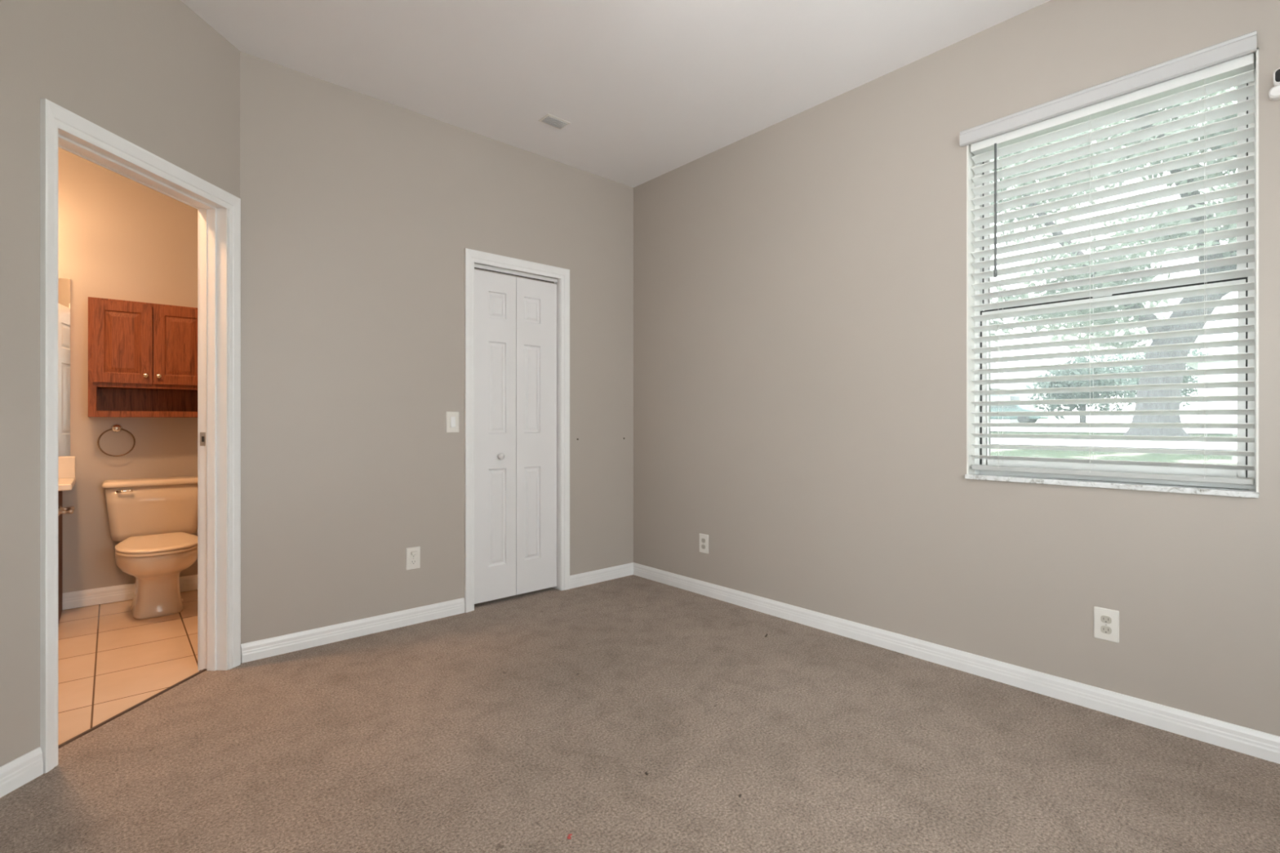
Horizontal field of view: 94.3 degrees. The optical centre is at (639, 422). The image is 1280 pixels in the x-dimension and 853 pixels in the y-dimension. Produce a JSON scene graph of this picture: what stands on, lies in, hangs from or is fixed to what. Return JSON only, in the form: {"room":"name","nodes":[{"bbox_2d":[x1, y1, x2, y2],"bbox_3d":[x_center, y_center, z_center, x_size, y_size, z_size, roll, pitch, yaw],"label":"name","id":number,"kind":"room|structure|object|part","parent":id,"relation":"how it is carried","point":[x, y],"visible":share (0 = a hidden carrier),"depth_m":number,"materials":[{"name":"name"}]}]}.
{"room":"empty bedroom","nodes":[
{"label":"empty bedroom","id":0,"kind":"room"},
{"bbox_2d":[0,0,239,766],"bbox_3d":[-1.911,-0.245,2.043,0.120,3.071,1.406,0,0,3],"label":"wall","id":1,"kind":"structure","parent":0,"point":[154,75],"depth_m":1.83,"materials":[{"name":"beige paint"}]},
{"bbox_2d":[0,746,43,797],"bbox_3d":[-1.869,1.048,1.614,0.014,0.083,0.455,0,0,3],"label":"baseboard","id":2,"kind":"structure","parent":1,"relation":"attached to","point":[24,769],"depth_m":1.78,"materials":[{"name":"white paint"}]},
{"bbox_2d":[40,98,240,773],"bbox_3d":[-1.898,0.048,2.258,0.157,2.104,0.837,0,0,3],"label":"door frame","id":3,"kind":"structure","parent":1,"relation":"attached to","point":[53,117],"depth_m":2.60,"materials":[{"name":"white paint"}]},
{"bbox_3d":[-1.924,0.075,2.612,0.024,0.060,0.002,0,0,3],"label":"strike plate","id":4,"kind":"part","parent":3,"relation":"part of","materials":[{"name":"metal"}]},
{"bbox_2d":[57,146,197,593],"bbox_3d":[-3.322,-0.245,3.570,3.220,3.071,0.120,0,0,-42],"label":"wall","id":5,"kind":"structure","parent":0,"point":[120,237],"depth_m":3.58,"materials":[{"name":"paint"}]},
{"bbox_2d":[57,277,70,456],"bbox_3d":[-3.789,-0.319,3.070,1.218,1.034,0.006,0,0,-42],"label":"wall mirror","id":6,"kind":"object","parent":5,"relation":"attached to","point":[64,284],"visible":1,"depth_m":3.46,"materials":[{"name":"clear mirror"}]},
{"bbox_2d":[57,456,75,478],"bbox_3d":[-3.802,0.264,3.048,1.310,0.126,0.020,0,0,-42],"label":"backsplash","id":7,"kind":"structure","parent":5,"relation":"attached to","point":[66,464],"depth_m":3.45,"materials":[{"name":"beige stone"}]},
{"bbox_2d":[97,423,135,456],"bbox_3d":[-3.163,0.110,3.589,0.172,0.197,0.062,0,0,-42],"label":"towel ring","id":8,"kind":"object","parent":5,"relation":"attached to","point":[116,428],"visible":1,"depth_m":3.57,"materials":[{"name":"silver metal"}]},
{"bbox_2d":[62,574,197,609],"bbox_3d":[-2.771,1.042,3.970,1.565,0.095,0.014,0,0,-42],"label":"baseboard","id":9,"kind":"structure","parent":5,"relation":"attached to","point":[86,597],"depth_m":3.57,"materials":[{"name":"white paint"}]},
{"bbox_2d":[88,297,197,417],"bbox_3d":[-2.981,-0.371,3.629,0.572,0.686,0.243,0,0,-42],"label":"upper cabinet","id":10,"kind":"object","parent":5,"relation":"attached to","point":[143,357],"visible":0.77,"depth_m":3.56,"materials":[{"name":"brown wood"}]},
{"bbox_3d":[-3.025,-0.465,3.474,0.264,0.473,0.018,0,0,-42],"label":"cabinet door","id":11,"kind":"part","parent":10,"relation":"part of","materials":[{"name":"brown wood"}]},
{"bbox_3d":[-2.934,-0.276,3.525,0.028,0.028,0.026,0,0,-42],"label":"knob","id":12,"kind":"part","parent":10,"relation":"part of","materials":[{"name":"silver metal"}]},
{"bbox_3d":[-2.888,-0.276,3.566,0.028,0.028,0.026,0,0,-42],"label":"knob","id":13,"kind":"part","parent":10,"relation":"part of","materials":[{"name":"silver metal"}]},
{"bbox_3d":[-2.822,-0.465,3.654,0.264,0.473,0.018,0,0,-42],"label":"cabinet door","id":14,"kind":"part","parent":10,"relation":"part of","materials":[{"name":"brown wood"}]},
{"bbox_2d":[240,51,633,644],"bbox_3d":[-0.989,-0.245,3.505,2.412,3.071,0.120,0,0,-42],"label":"wall","id":15,"kind":"structure","parent":0,"point":[360,212],"depth_m":3.11,"materials":[{"name":"beige paint"}]},
{"bbox_2d":[240,597,464,662],"bbox_3d":[-1.407,1.048,3.043,1.074,0.083,0.014,0,0,-42],"label":"baseboard","id":16,"kind":"structure","parent":15,"relation":"attached to","point":[272,646],"depth_m":2.98,"materials":[{"name":"white paint"}]},
{"bbox_2d":[405,546,420,570],"bbox_3d":[-1.221,0.736,3.204,0.076,0.119,0.022,0,0,-42],"label":"wall outlet","id":17,"kind":"object","parent":15,"relation":"attached to","point":[413,553],"visible":1,"depth_m":3.20,"materials":[{"name":"beige plastic"}]},
{"bbox_2d":[410,559,416,564],"bbox_3d":[-1.224,0.755,3.207,0.034,0.029,0.003,0,0,-42],"label":"socket","id":18,"kind":"object","parent":17,"relation":"attached to","point":[413,562],"depth_m":3.21,"materials":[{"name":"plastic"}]},
{"bbox_2d":[445,411,458,432],"bbox_3d":[-1.057,0.000,3.355,0.076,0.119,0.012,0,0,-42],"label":"light switch","id":19,"kind":"object","parent":15,"relation":"attached to","point":[451,417],"visible":1,"depth_m":3.35,"materials":[{"name":"beige plastic"}]},
{"bbox_2d":[474,262,557,604],"bbox_3d":[-0.761,0.069,3.668,0.604,1.999,0.071,0,0,-42],"label":"door","id":20,"kind":"structure","parent":15,"relation":"in","point":[515,312],"depth_m":3.66,"materials":[{"name":"white paint"}]},
{"bbox_3d":[-0.837,0.205,3.578,0.040,0.040,0.037,0,0,-42],"label":"knob","id":21,"kind":"part","parent":20,"relation":"part of","materials":[{"name":"white paint"}]},
{"bbox_3d":[-0.776,-0.898,3.672,0.564,0.004,0.029,0,0,-42],"label":"track rail","id":22,"kind":"part","parent":20,"relation":"part of","materials":[{"name":"silver metal"}]},
{"bbox_2d":[464,248,569,613],"bbox_3d":[-0.773,0.053,3.685,0.721,2.094,0.138,0,0,-42],"label":"door frame","id":23,"kind":"structure","parent":15,"relation":"attached to","point":[471,256],"depth_m":3.74,"materials":[{"name":"white paint"}]},
{"bbox_2d":[569,562,633,588],"bbox_3d":[-0.254,1.048,4.069,0.562,0.083,0.014,0,0,-42],"label":"baseboard","id":24,"kind":"structure","parent":15,"relation":"attached to","point":[584,579],"depth_m":4.05,"materials":[{"name":"white paint"}]},
{"bbox_2d":[180,0,1050,187],"bbox_3d":[-0.740,-1.756,1.694,4.846,0.150,6.615,0,0,-42],"label":"ceiling","id":25,"kind":"structure","parent":0,"point":[646,90],"depth_m":2.71,"materials":[{"name":"paint"}]},
{"bbox_2d":[538,113,570,129],"bbox_3d":[-0.478,-1.676,3.322,0.150,0.009,0.100,0,0,-42],"label":"ceiling vent","id":26,"kind":"object","parent":25,"relation":"in","point":[550,120],"visible":1,"depth_m":3.31,"materials":[{"name":"beige plastic"}]},
{"bbox_2d":[0,574,1279,852],"bbox_3d":[-0.721,1.165,1.711,4.496,0.150,6.215,0,0,-42],"label":"floor","id":27,"kind":"structure","parent":0,"point":[525,722],"depth_m":1.97,"materials":[{"name":"brown carpet"}]},
{"bbox_2d":[57,490,62,625],"bbox_3d":[-3.661,0.727,2.864,1.235,0.732,0.482,0,0,-42],"label":"vanity cabinet","id":28,"kind":"object","parent":27,"relation":"on","point":[60,492],"visible":0.16,"depth_m":3.29,"materials":[{"name":"brown wood"}]},
{"bbox_2d":[57,506,74,515],"bbox_3d":[-3.120,0.480,3.230,0.060,0.040,0.185,0,0,-42],"label":"toilet paper holder","id":29,"kind":"object","parent":28,"relation":"attached to","point":[69,510],"visible":0.88,"depth_m":3.18,"materials":[{"name":"metal"}]},
{"bbox_3d":[-3.169,0.480,3.284,0.060,0.040,0.040,0,0,-42],"label":"arm","id":30,"kind":"part","parent":29,"relation":"part of","materials":[{"name":"metal"}]},
{"bbox_2d":[57,456,75,490],"bbox_3d":[-3.647,0.280,2.875,1.312,0.158,0.484,0,0,-42],"label":"countertop","id":31,"kind":"structure","parent":28,"relation":"on","point":[66,464],"depth_m":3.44,"materials":[{"name":"beige stone"}]},
{"bbox_2d":[57,668,206,748],"bbox_3d":[-1.934,1.090,2.256,0.018,0.008,0.714,0,0,3],"label":"threshold strip","id":32,"kind":"object","parent":27,"relation":"on","point":[90,730],"visible":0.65,"depth_m":2.23,"materials":[{"name":"beige metal"}]},
{"bbox_2d":[102,475,197,619],"bbox_3d":[-2.789,0.721,3.437,0.486,0.744,0.769,0,0,-42],"label":"toilet","id":33,"kind":"object","parent":27,"relation":"on","point":[154,520],"visible":0.87,"depth_m":3.46,"materials":[{"name":"ceramic"}]},
{"bbox_3d":[-3.017,0.406,3.475,0.077,0.024,0.026,0,0,-36],"label":"flush lever","id":34,"kind":"part","parent":33,"relation":"part of","materials":[{"name":"silver metal"}]},
{"bbox_3d":[-2.975,0.366,3.646,0.486,0.035,0.208,0,0,-42],"label":"tank lid","id":35,"kind":"part","parent":33,"relation":"part of","materials":[{"name":"ceramic"}]},
{"bbox_3d":[-2.980,0.544,3.652,0.460,0.320,0.194,0,0,-42],"label":"tank","id":36,"kind":"part","parent":33,"relation":"part of","materials":[{"name":"ceramic"}]},
{"bbox_3d":[-2.717,0.679,3.356,0.376,0.019,0.554,0,0,-42],"label":"seat lid","id":37,"kind":"part","parent":33,"relation":"part of","materials":[{"name":"plastic"}]},
{"bbox_3d":[-2.765,0.901,3.409,0.372,0.383,0.670,0,0,-42],"label":"bowl","id":38,"kind":"part","parent":33,"relation":"part of","materials":[{"name":"ceramic"}]},
{"bbox_2d":[633,0,1279,736],"bbox_3d":[1.260,-0.245,2.881,0.120,3.071,5.470,0,0,-42],"label":"wall","id":39,"kind":"structure","parent":0,"point":[800,281],"depth_m":2.78,"materials":[{"name":"beige paint"}]},
{"bbox_2d":[699,533,708,553],"bbox_3d":[0.402,0.767,3.749,0.008,0.119,0.076,0,0,-42],"label":"wall outlet","id":40,"kind":"object","parent":39,"relation":"attached to","point":[704,539],"visible":1,"depth_m":3.74,"materials":[{"name":"beige plastic"}]},
{"bbox_2d":[633,562,1279,764],"bbox_3d":[1.447,1.048,2.569,0.014,0.083,4.516,0,0,-42],"label":"baseboard","id":41,"kind":"structure","parent":39,"relation":"attached to","point":[1260,744],"depth_m":2.45,"materials":[{"name":"white paint"}]},
{"bbox_2d":[1093,606,1119,643],"bbox_3d":[1.752,0.761,2.231,0.008,0.119,0.076,0,0,-42],"label":"wall outlet","id":42,"kind":"object","parent":39,"relation":"attached to","point":[1106,621],"visible":1,"depth_m":2.23,"materials":[{"name":"beige plastic"}]},
{"bbox_2d":[1100,625,1111,634],"bbox_3d":[1.750,0.780,2.230,0.003,0.029,0.034,0,0,-42],"label":"socket","id":43,"kind":"object","parent":42,"relation":"attached to","point":[1104,629],"depth_m":2.23,"materials":[{"name":"plastic"}]},
{"bbox_2d":[1100,615,1111,623],"bbox_3d":[1.750,0.742,2.230,0.003,0.029,0.034,0,0,-42],"label":"socket","id":44,"kind":"object","parent":42,"relation":"attached to","point":[1104,619],"depth_m":2.23,"materials":[{"name":"plastic"}]},
{"bbox_2d":[964,47,1258,498],"bbox_3d":[1.774,-0.487,2.313,0.166,1.470,0.890,0,0,-42],"label":"window","id":45,"kind":"structure","parent":39,"relation":"in","point":[1148,485],"depth_m":2.24,"materials":[{"name":"white paint"}]},
{"bbox_2d":[959,30,1257,484],"bbox_3d":[1.731,-0.532,2.291,0.086,1.481,0.903,0,0,-42],"label":"window blind","id":46,"kind":"object","parent":45,"relation":"attached to","point":[1239,71],"visible":1,"depth_m":2.22,"materials":[{"name":"white plastic"}]},
{"bbox_3d":[1.538,-0.492,2.532,0.055,1.375,0.001,0,0,-42],"label":"ladder cord","id":47,"kind":"part","parent":46,"relation":"part of","materials":[{"name":"white fabric"}]},
{"bbox_3d":[1.747,-0.492,2.297,0.055,1.375,0.001,0,0,-42],"label":"ladder cord","id":48,"kind":"part","parent":46,"relation":"part of","materials":[{"name":"white fabric"}]},
{"bbox_3d":[1.750,-1.196,2.290,0.056,0.035,0.860,0,0,-42],"label":"head rail","id":49,"kind":"part","parent":46,"relation":"part of","materials":[{"name":"white plastic"}]},
{"bbox_3d":[1.752,0.198,2.291,0.050,0.021,0.860,0,0,-42],"label":"rail","id":50,"kind":"part","parent":46,"relation":"part of","materials":[{"name":"white plastic"}]},
{"bbox_3d":[1.960,-0.492,2.058,0.055,1.375,0.001,0,0,-42],"label":"ladder cord","id":51,"kind":"part","parent":46,"relation":"part of","materials":[{"name":"white fabric"}]},
{"bbox_3d":[1.762,0.238,2.304,0.136,0.020,0.890,0,0,-42],"label":"sill","id":52,"kind":"part","parent":45,"relation":"part of","materials":[{"name":"grey stone"}]},
{"bbox_3d":[1.794,-0.144,2.330,0.022,0.687,0.820,0,0,-42],"label":"sash","id":53,"kind":"part","parent":45,"relation":"part of","materials":[{"name":"white plastic"}]},
{"bbox_3d":[1.812,-0.842,2.346,0.022,0.702,0.820,0,0,-42],"label":"sash","id":54,"kind":"part","parent":45,"relation":"part of","materials":[{"name":"white plastic"}]},
{"bbox_3d":[1.833,-0.502,2.365,0.010,1.403,0.820,0,0,-42],"label":"screen frame","id":55,"kind":"part","parent":45,"relation":"part of","materials":[{"name":"white plastic"}]},
{"bbox_2d":[1268,67,1279,101],"bbox_3d":[2.042,-1.077,1.883,0.036,0.091,0.066,0,0,-42],"label":"security camera","id":56,"kind":"object","parent":39,"relation":"attached to","point":[1274,92],"visible":1,"depth_m":1.89,"materials":[{"name":"white plastic"}]},
{"label":"outside","id":57,"kind":"structure","parent":0,"visible":0},
{"bbox_2d":[991,422,1236,464],"bbox_3d":[46.343,0.741,47.909,127.064,1.392,130.000,0,0,-42],"label":"lawn","id":58,"kind":"structure","parent":57,"point":[1179,458],"depth_m":10.17,"materials":[{"name":"green plant"}]},
{"bbox_2d":[991,383,1014,422],"bbox_3d":[22.856,-1.760,51.042,7.000,4.500,15.100,0,0,-42],"label":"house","id":59,"kind":"structure","parent":58,"relation":"on","point":[999,386],"depth_m":46.12,"materials":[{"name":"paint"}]},
{"bbox_2d":[991,404,1048,422],"bbox_3d":[22.642,-0.605,37.063,1.780,1.419,4.475,0,0,-42],"label":"parked car","id":60,"kind":"object","parent":58,"relation":"on","point":[1017,407],"visible":0.39,"depth_m":35.90,"materials":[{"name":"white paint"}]},
{"bbox_2d":[991,365,1069,422],"bbox_3d":[33.543,-2.260,53.321,12.000,5.500,6.900,0,0,-42],"label":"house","id":61,"kind":"structure","parent":58,"relation":"on","point":[1026,374],"depth_m":48.92,"materials":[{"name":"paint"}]},
{"bbox_2d":[1024,348,1139,422],"bbox_3d":[30.532,-2.452,40.944,4.204,5.283,6.616,0,0,-42],"label":"tree","id":62,"kind":"object","parent":58,"relation":"on","point":[1082,419],"visible":0.54,"depth_m":40.27,"materials":[{"name":"green plant"}]},
{"bbox_3d":[30.516,-0.653,40.925,0.369,1.687,0.369,0,0,-19],"label":"stem","id":63,"kind":"part","parent":62,"relation":"part of","materials":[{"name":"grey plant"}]},
{"bbox_2d":[990,86,1237,435],"bbox_3d":[10.024,-4.547,12.318,11.849,10.074,16.749,0,0,-44],"label":"oak tree","id":64,"kind":"object","parent":58,"relation":"on","point":[1174,366],"visible":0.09,"depth_m":11.80,"materials":[{"name":"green plant"}]},
{"bbox_2d":[1104,348,1211,408],"bbox_3d":[41.024,-2.972,47.228,4.463,6.324,7.108,0,0,-42],"label":"tree","id":65,"kind":"object","parent":58,"relation":"on","point":[1189,379],"visible":0.11,"depth_m":46.13,"materials":[{"name":"green plant"}]},
{"bbox_2d":[1186,346,1237,422],"bbox_3d":[36.166,-1.960,28.553,13.000,4.900,13.600,0,0,-42],"label":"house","id":66,"kind":"structure","parent":58,"relation":"on","point":[1233,363],"depth_m":28.78,"materials":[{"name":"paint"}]},
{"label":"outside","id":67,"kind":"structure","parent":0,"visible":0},
{"bbox_2d":[991,437,1236,449],"bbox_3d":[9.356,0.399,10.998,1.400,0.106,64.000,0,0,-42],"label":"sidewalk","id":68,"kind":"structure","parent":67,"point":[1081,442],"depth_m":11.18,"materials":[{"name":"concrete"}]},
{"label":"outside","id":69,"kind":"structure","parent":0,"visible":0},
{"bbox_2d":[991,426,1236,433],"bbox_3d":[16.850,0.191,14.986,9.900,0.109,80.000,0,0,-42],"label":"street","id":70,"kind":"structure","parent":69,"point":[993,428],"depth_m":15.86,"materials":[{"name":"grey asphalt"}]}
]}

